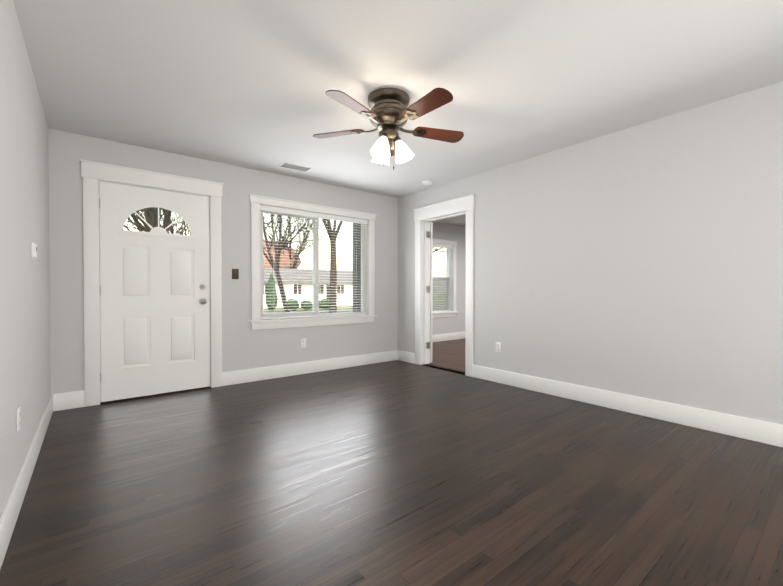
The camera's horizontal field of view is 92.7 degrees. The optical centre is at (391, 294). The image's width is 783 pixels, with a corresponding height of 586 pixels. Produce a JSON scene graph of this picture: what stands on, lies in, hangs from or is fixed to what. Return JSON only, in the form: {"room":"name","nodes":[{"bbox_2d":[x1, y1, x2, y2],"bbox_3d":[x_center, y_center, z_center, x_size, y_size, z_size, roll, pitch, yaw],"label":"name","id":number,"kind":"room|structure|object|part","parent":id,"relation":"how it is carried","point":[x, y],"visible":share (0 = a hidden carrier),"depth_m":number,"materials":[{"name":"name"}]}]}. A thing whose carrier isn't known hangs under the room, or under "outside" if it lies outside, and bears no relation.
{"room":"empty living room","nodes":[
{"label":"empty living room","id":0,"kind":"room"},
{"bbox_2d":[0,0,50,516],"bbox_3d":[-0.903,0.119,0.502,0.200,3.040,6.800,0,1,-39],"label":"wall","id":1,"kind":"structure","parent":0,"point":[25,378],"depth_m":1.94,"materials":[{"name":"grey paint"}]},
{"bbox_2d":[17,405,20,432],"bbox_3d":[-1.826,0.609,1.831,0.008,0.116,0.072,0,1,-39],"label":"electrical outlet","id":2,"kind":"object","parent":1,"relation":"attached to","point":[18,419],"visible":1,"depth_m":1.81,"materials":[{"name":"white plastic"}]},
{"bbox_2d":[0,394,55,568],"bbox_3d":[-0.879,0.962,0.657,0.020,0.150,6.600,0,1,-39],"label":"baseboard","id":3,"kind":"structure","parent":1,"relation":"attached to","point":[9,516],"depth_m":1.83,"materials":[{"name":"white wood"}]},
{"bbox_2d":[31,242,36,258],"bbox_3d":[-2.208,-0.269,2.310,0.020,0.100,0.090,0,1,-39],"label":"thermostat","id":4,"kind":"object","parent":1,"relation":"attached to","point":[33,250],"visible":1,"depth_m":2.28,"materials":[{"name":"white plastic"}]},
{"bbox_3d":[-2.214,-0.269,2.306,0.006,0.100,0.090,0,1,-39],"label":"plate","id":5,"kind":"part","parent":4,"relation":"part of","materials":[{"name":"white plastic"}]},
{"bbox_2d":[48,128,397,393],"bbox_3d":[-1.567,0.080,4.451,4.090,3.040,0.200,0,1,-39],"label":"wall","id":6,"kind":"structure","parent":0,"point":[244,346],"depth_m":4.16,"materials":[{"name":"grey paint"}]},
{"bbox_2d":[80,159,223,406],"bbox_3d":[-2.367,-0.100,3.787,1.204,2.212,0.236,0,1,-39],"label":"door frame","id":7,"kind":"structure","parent":6,"relation":"attached to","point":[93,173],"depth_m":3.47,"materials":[{"name":"white wood"}]},
{"bbox_2d":[99,198,209,401],"bbox_3d":[-2.311,0.045,3.713,0.937,1.891,0.122,0,1,-39],"label":"front door","id":8,"kind":"structure","parent":6,"relation":"in","point":[154,317],"depth_m":3.69,"materials":[{"name":"painted wood"},{"name":"glass"}]},
{"label":"fan glass","id":9,"kind":"part","parent":8,"relation":"part of","materials":[{"name":"clear glass"}]},
{"bbox_2d":[99,181,209,245],"bbox_3d":[-2.332,-0.784,3.737,0.930,0.522,0.045,0,1,-39],"label":"panel","id":10,"kind":"object","parent":8,"relation":"attached to","point":[118,202],"depth_m":3.65,"materials":[{"name":"white wood"}]},
{"bbox_2d":[134,212,152,227],"bbox_3d":[-2.419,-0.726,3.647,0.012,0.211,0.012,1,46,51],"label":"muntin","id":11,"kind":"object","parent":10,"relation":"attached to","point":[143,220],"visible":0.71,"depth_m":3.64,"materials":[{"name":"white wood"}]},
{"bbox_2d":[150,227,167,233],"bbox_3d":[-2.319,-0.638,3.723,0.150,0.070,0.020,0,1,-39],"label":"fan hub","id":12,"kind":"object","parent":10,"relation":"attached to","point":[158,230],"visible":0.83,"depth_m":3.71,"materials":[{"name":"white wood"}]},
{"bbox_3d":[-2.315,-0.752,3.716,0.644,0.297,0.010,0,1,-39],"label":"fan frame","id":13,"kind":"part","parent":8,"relation":"part of","materials":[{"name":"white wood"}]},
{"bbox_3d":[-2.322,0.112,3.733,0.574,1.114,0.008,0,1,-39],"label":"panel","id":14,"kind":"part","parent":8,"relation":"part of","materials":[{"name":"white wood"}]},
{"bbox_3d":[-1.984,0.073,3.945,0.066,0.066,0.077,0,1,-39],"label":"knob","id":15,"kind":"part","parent":8,"relation":"part of","materials":[{"name":"grey metal"}]},
{"bbox_2d":[232,269,238,278],"bbox_3d":[-1.744,-0.231,4.174,0.072,0.116,0.006,0,1,-39],"label":"light switch","id":16,"kind":"object","parent":6,"relation":"attached to","point":[234,271],"visible":1,"depth_m":4.17,"materials":[{"name":"brown metal"}]},
{"bbox_2d":[301,338,305,347],"bbox_3d":[-1.105,0.609,4.691,0.072,0.116,0.008,0,1,-39],"label":"electrical outlet","id":17,"kind":"object","parent":6,"relation":"attached to","point":[303,342],"visible":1,"depth_m":4.69,"materials":[{"name":"white plastic"}]},
{"bbox_2d":[222,350,395,385],"bbox_3d":[-0.878,0.921,4.869,2.503,0.150,0.020,0,1,-39],"label":"baseboard","id":18,"kind":"structure","parent":6,"relation":"attached to","point":[278,371],"depth_m":4.67,"materials":[{"name":"white wood"}]},
{"bbox_2d":[249,194,376,329],"bbox_3d":[-0.958,-0.372,4.856,1.787,1.545,0.180,0,1,-39],"label":"window","id":19,"kind":"structure","parent":6,"relation":"in","point":[315,275],"depth_m":4.79,"materials":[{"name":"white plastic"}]},
{"bbox_2d":[260,205,367,318],"bbox_3d":[-0.948,-0.383,4.843,1.525,1.339,0.074,0,1,-39],"label":"window blind","id":20,"kind":"object","parent":19,"relation":"attached to","point":[273,209],"visible":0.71,"depth_m":4.80,"materials":[{"name":"white plastic"}]},
{"bbox_2d":[353,223,360,311],"bbox_3d":[-0.234,0.062,6.187,0.160,3.040,1.250,0,1,-39],"label":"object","id":21,"kind":"structure","parent":0,"point":[358,269],"depth_m":6.50,"materials":[{"name":"grey"}]},
{"bbox_2d":[0,360,782,585],"bbox_3d":[0.596,1.078,1.984,3.980,0.132,6.830,0,1,-39],"label":"floor","id":22,"kind":"structure","parent":0,"point":[396,473],"depth_m":1.93,"materials":[{"name":"brown wood"}]},
{"bbox_2d":[427,363,464,372],"bbox_3d":[0.768,1.052,5.014,0.070,0.124,0.857,0,1,-39],"label":"threshold","id":23,"kind":"object","parent":22,"relation":"on","point":[446,368],"visible":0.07,"depth_m":5.01,"materials":[{"name":"grey"}]},
{"bbox_2d":[13,0,782,226],"bbox_3d":[1.774,-1.510,3.424,8.050,0.160,8.050,0,1,-39],"label":"ceiling","id":24,"kind":"structure","parent":0,"point":[245,83],"depth_m":2.38,"materials":[{"name":"white paint"}]},
{"bbox_2d":[278,162,312,172],"bbox_3d":[-1.080,-1.432,4.213,0.340,0.011,0.190,0,1,-39],"label":"ceiling vent","id":25,"kind":"object","parent":24,"relation":"in","point":[296,167],"visible":1,"depth_m":4.20,"materials":[{"name":"white metal"}]},
{"bbox_2d":[313,88,463,169],"bbox_3d":[0.004,-1.167,2.679,1.160,0.511,1.120,0,1,-39],"label":"ceiling fan","id":26,"kind":"object","parent":24,"relation":"hanging from","point":[390,113],"visible":1,"depth_m":2.62,"materials":[{"name":"brown wood"}]},
{"bbox_3d":[-0.403,-1.220,2.834,0.410,0.006,0.144,0,13,17],"label":"blade","id":27,"kind":"part","parent":26,"relation":"part of","materials":[{"name":"brown wood"}]},
{"label":"blade","id":28,"kind":"part","parent":26,"relation":"part of","materials":[{"name":"wood"}]},
{"bbox_3d":[-0.066,-1.051,2.636,0.144,0.136,0.144,8,-19,8],"label":"lamp shade","id":29,"kind":"part","parent":26,"relation":"part of","materials":[{"name":"white glass"}]},
{"bbox_3d":[-0.068,-1.053,2.799,0.144,0.136,0.144,3,21,-24],"label":"lamp shade","id":30,"kind":"part","parent":26,"relation":"part of","materials":[{"name":"white glass"}]},
{"bbox_3d":[-0.020,-1.312,2.716,0.304,0.222,0.304,0,1,-39],"label":"motor","id":31,"kind":"part","parent":26,"relation":"part of","materials":[{"name":"brown metal"}]},
{"bbox_3d":[-0.027,-1.222,3.117,0.144,0.006,0.410,-12,1,-1],"label":"blade","id":32,"kind":"part","parent":26,"relation":"part of","materials":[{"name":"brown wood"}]},
{"bbox_3d":[0.074,-1.052,2.720,0.144,0.136,0.144,-21,1,37],"label":"lamp shade","id":33,"kind":"part","parent":26,"relation":"part of","materials":[{"name":"white glass"}]},
{"bbox_3d":[0.221,-1.215,2.397,0.144,0.006,0.410,15,-8,-36],"label":"blade","id":34,"kind":"part","parent":26,"relation":"part of","materials":[{"name":"brown wood"}]},
{"label":"blade","id":35,"kind":"part","parent":26,"relation":"part of","materials":[{"name":"brown wood"}]},
{"bbox_2d":[422,180,431,184],"bbox_3d":[0.457,-1.425,4.775,0.128,0.036,0.128,0,1,-39],"label":"smoke detector","id":36,"kind":"object","parent":24,"relation":"attached to","point":[427,182],"visible":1,"depth_m":4.74,"materials":[{"name":"white plastic"}]},
{"bbox_2d":[430,338,464,370],"bbox_3d":[2.296,1.044,6.041,3.600,0.120,4.250,0,1,-39],"label":"floor","id":37,"kind":"structure","parent":0,"point":[449,353],"depth_m":6.13,"materials":[{"name":"red wood"}]},
{"bbox_2d":[432,222,465,334],"bbox_3d":[0.986,0.046,7.832,3.800,3.040,0.200,0,1,-39],"label":"wall","id":38,"kind":"structure","parent":0,"point":[442,325],"depth_m":8.05,"materials":[{"name":"grey paint"}]},
{"bbox_2d":[433,238,457,317],"bbox_3d":[0.969,-0.333,7.738,1.030,1.610,0.180,0,1,-39],"label":"window","id":39,"kind":"structure","parent":38,"relation":"in","point":[448,273],"depth_m":7.96,"materials":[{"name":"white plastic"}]},
{"bbox_2d":[433,279,447,309],"bbox_3d":[0.919,0.005,7.804,0.730,0.642,0.001,0,1,-39],"label":"screen","id":40,"kind":"object","parent":39,"relation":"attached to","point":[440,296],"visible":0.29,"depth_m":7.90,"materials":[{"name":"grey"}]},
{"bbox_2d":[433,243,452,311],"bbox_3d":[0.979,-0.341,7.726,0.788,1.399,0.074,0,1,-39],"label":"window blind","id":41,"kind":"object","parent":39,"relation":"attached to","point":[441,246],"visible":0.56,"depth_m":7.79,"materials":[{"name":"white plastic"}]},
{"bbox_2d":[432,332,464,341],"bbox_3d":[0.965,0.893,7.683,3.570,0.150,0.020,0,1,-39],"label":"baseboard","id":42,"kind":"structure","parent":38,"relation":"attached to","point":[447,336],"depth_m":7.83,"materials":[{"name":"white wood"}]},
{"bbox_2d":[398,81,782,424],"bbox_3d":[2.278,0.094,3.042,0.160,3.040,6.800,0,1,-39],"label":"wall","id":43,"kind":"structure","parent":0,"point":[644,260],"depth_m":3.12,"materials":[{"name":"grey paint"}]},
{"bbox_2d":[396,350,414,363],"bbox_3d":[0.223,0.915,5.482,0.016,0.150,0.375,0,1,-39],"label":"baseboard","id":44,"kind":"structure","parent":43,"relation":"attached to","point":[404,356],"depth_m":5.49,"materials":[{"name":"white wood"}]},
{"bbox_2d":[430,222,432,362],"bbox_3d":[0.327,-0.032,5.682,0.035,2.014,0.806,0,1,-39],"label":"interior door","id":45,"kind":"structure","parent":43,"relation":"in","point":[431,271],"depth_m":5.37,"materials":[{"name":"white wood"}]},
{"bbox_2d":[413,194,474,376],"bbox_3d":[0.733,-0.032,4.976,0.160,2.045,0.855,0,1,-39],"label":"door frame","id":46,"kind":"structure","parent":43,"relation":"attached to","point":[424,294],"depth_m":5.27,"materials":[{"name":"white wood"}]},
{"bbox_3d":[0.797,-0.103,5.026,0.036,2.195,1.081,0,1,-39],"label":"doorway casing","id":47,"kind":"part","parent":46,"relation":"part of","materials":[{"name":"white"}]},
{"bbox_2d":[496,342,500,352],"bbox_3d":[1.213,0.597,4.244,0.008,0.116,0.072,0,1,-39],"label":"electrical outlet","id":48,"kind":"object","parent":43,"relation":"attached to","point":[498,346],"visible":1,"depth_m":4.24,"materials":[{"name":"white plastic"}]},
{"bbox_2d":[473,365,782,446],"bbox_3d":[2.595,0.944,2.508,0.020,0.150,5.158,0,1,-39],"label":"baseboard","id":49,"kind":"structure","parent":43,"relation":"attached to","point":[765,432],"depth_m":3.08,"materials":[{"name":"white wood"}]},
{"label":"outside","id":50,"kind":"structure","parent":0,"visible":0},
{"bbox_2d":[264,294,445,312],"bbox_3d":[-17.048,1.238,43.160,300.000,0.001,300.000,0,1,-39],"label":"lawn","id":51,"kind":"structure","parent":50,"point":[301,309],"depth_m":33.38,"materials":[{"name":"green plant"}]},
{"bbox_2d":[124,207,172,233],"bbox_3d":[-8.296,-3.894,12.841,6.614,10.786,8.361,0,1,-39],"label":"tree","id":52,"kind":"object","parent":51,"relation":"on","point":[150,214],"depth_m":12.62,"materials":[{"name":"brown plant"}]},
{"bbox_2d":[125,210,190,234],"bbox_3d":[-24.063,-7.750,42.369,18.241,17.928,14.331,0,1,-39],"label":"tree","id":53,"kind":"object","parent":51,"relation":"on","point":[178,231],"depth_m":40.94,"materials":[{"name":"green plant"}]},
{"bbox_2d":[265,273,277,311],"bbox_3d":[-9.466,-0.185,29.503,0.916,3.093,0.890,0,1,-39],"label":"bush","id":54,"kind":"object","parent":51,"relation":"on","point":[271,298],"depth_m":29.23,"materials":[{"name":"green plant"}]},
{"bbox_2d":[287,299,299,310],"bbox_3d":[-8.234,0.864,31.021,1.187,1.011,1.076,0,1,-39],"label":"bush","id":55,"kind":"object","parent":51,"relation":"on","point":[290,301],"depth_m":30.66,"materials":[{"name":"green plant"}]},
{"bbox_2d":[263,213,330,268],"bbox_3d":[-12.623,-7.277,46.072,13.421,16.917,11.430,0,1,-39],"label":"tree","id":56,"kind":"object","parent":51,"relation":"on","point":[300,250],"depth_m":46.70,"materials":[{"name":"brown plant"}]},
{"bbox_2d":[301,301,312,309],"bbox_3d":[-7.216,0.887,31.789,1.033,0.905,1.061,0,1,-39],"label":"bush","id":57,"kind":"object","parent":51,"relation":"on","point":[308,306],"depth_m":31.48,"materials":[{"name":"green plant"}]},
{"bbox_2d":[263,214,351,311],"bbox_3d":[-8.723,-5.752,22.040,13.178,14.422,14.178,0,1,-39],"label":"tree","id":58,"kind":"object","parent":51,"relation":"on","point":[278,277],"depth_m":23.09,"materials":[{"name":"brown plant"}]},
{"bbox_2d":[263,283,352,308],"bbox_3d":[-10.648,0.010,39.940,17.000,2.420,8.000,0,1,-39],"label":"house","id":59,"kind":"structure","parent":51,"relation":"on","point":[309,291],"depth_m":36.66,"materials":[{"name":"white"}]},
{"bbox_2d":[263,268,352,283],"bbox_3d":[-10.648,-1.950,39.921,17.800,1.600,8.800,0,1,-39],"label":"roof","id":60,"kind":"object","parent":59,"relation":"on","point":[303,277],"depth_m":38.54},
{"bbox_2d":[326,285,329,299],"bbox_3d":[-6.260,0.151,38.291,0.900,2.170,0.044,0,1,-39],"label":"door","id":61,"kind":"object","parent":59,"relation":"attached to","point":[327,290],"depth_m":38.06,"materials":[{"name":"grey"}]},
{"bbox_2d":[319,299,328,309],"bbox_3d":[-5.889,0.848,32.855,1.239,0.964,1.006,0,1,-39],"label":"bush","id":62,"kind":"object","parent":51,"relation":"on","point":[324,301],"depth_m":32.47,"materials":[{"name":"green plant"}]},
{"bbox_2d":[322,219,342,312],"bbox_3d":[-3.734,-5.931,18.371,14.408,14.749,13.926,0,1,-39],"label":"tree","id":63,"kind":"object","parent":51,"relation":"on","point":[334,274],"depth_m":19.63,"materials":[{"name":"brown plant"}]},
{"bbox_2d":[275,306,445,312],"bbox_3d":[-4.258,1.363,27.140,220.000,0.015,7.000,0,1,-39],"label":"street","id":64,"kind":"structure","parent":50,"point":[352,310],"depth_m":29.42,"materials":[{"name":"grey asphalt"}]},
{"bbox_3d":[-17.231,-1.974,45.864,2.414,6.302,2.776,0,1,-39],"label":"tree","id":65,"kind":"object","parent":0,"visible":0},
{"bbox_2d":[263,240,300,268],"bbox_3d":[-16.515,-4.194,45.929,11.116,5.103,8.269,0,1,-39],"label":"tree","id":66,"kind":"object","parent":65,"relation":"attached to","point":[266,264],"depth_m":44.67,"materials":[{"name":"orange plant"}]}
]}

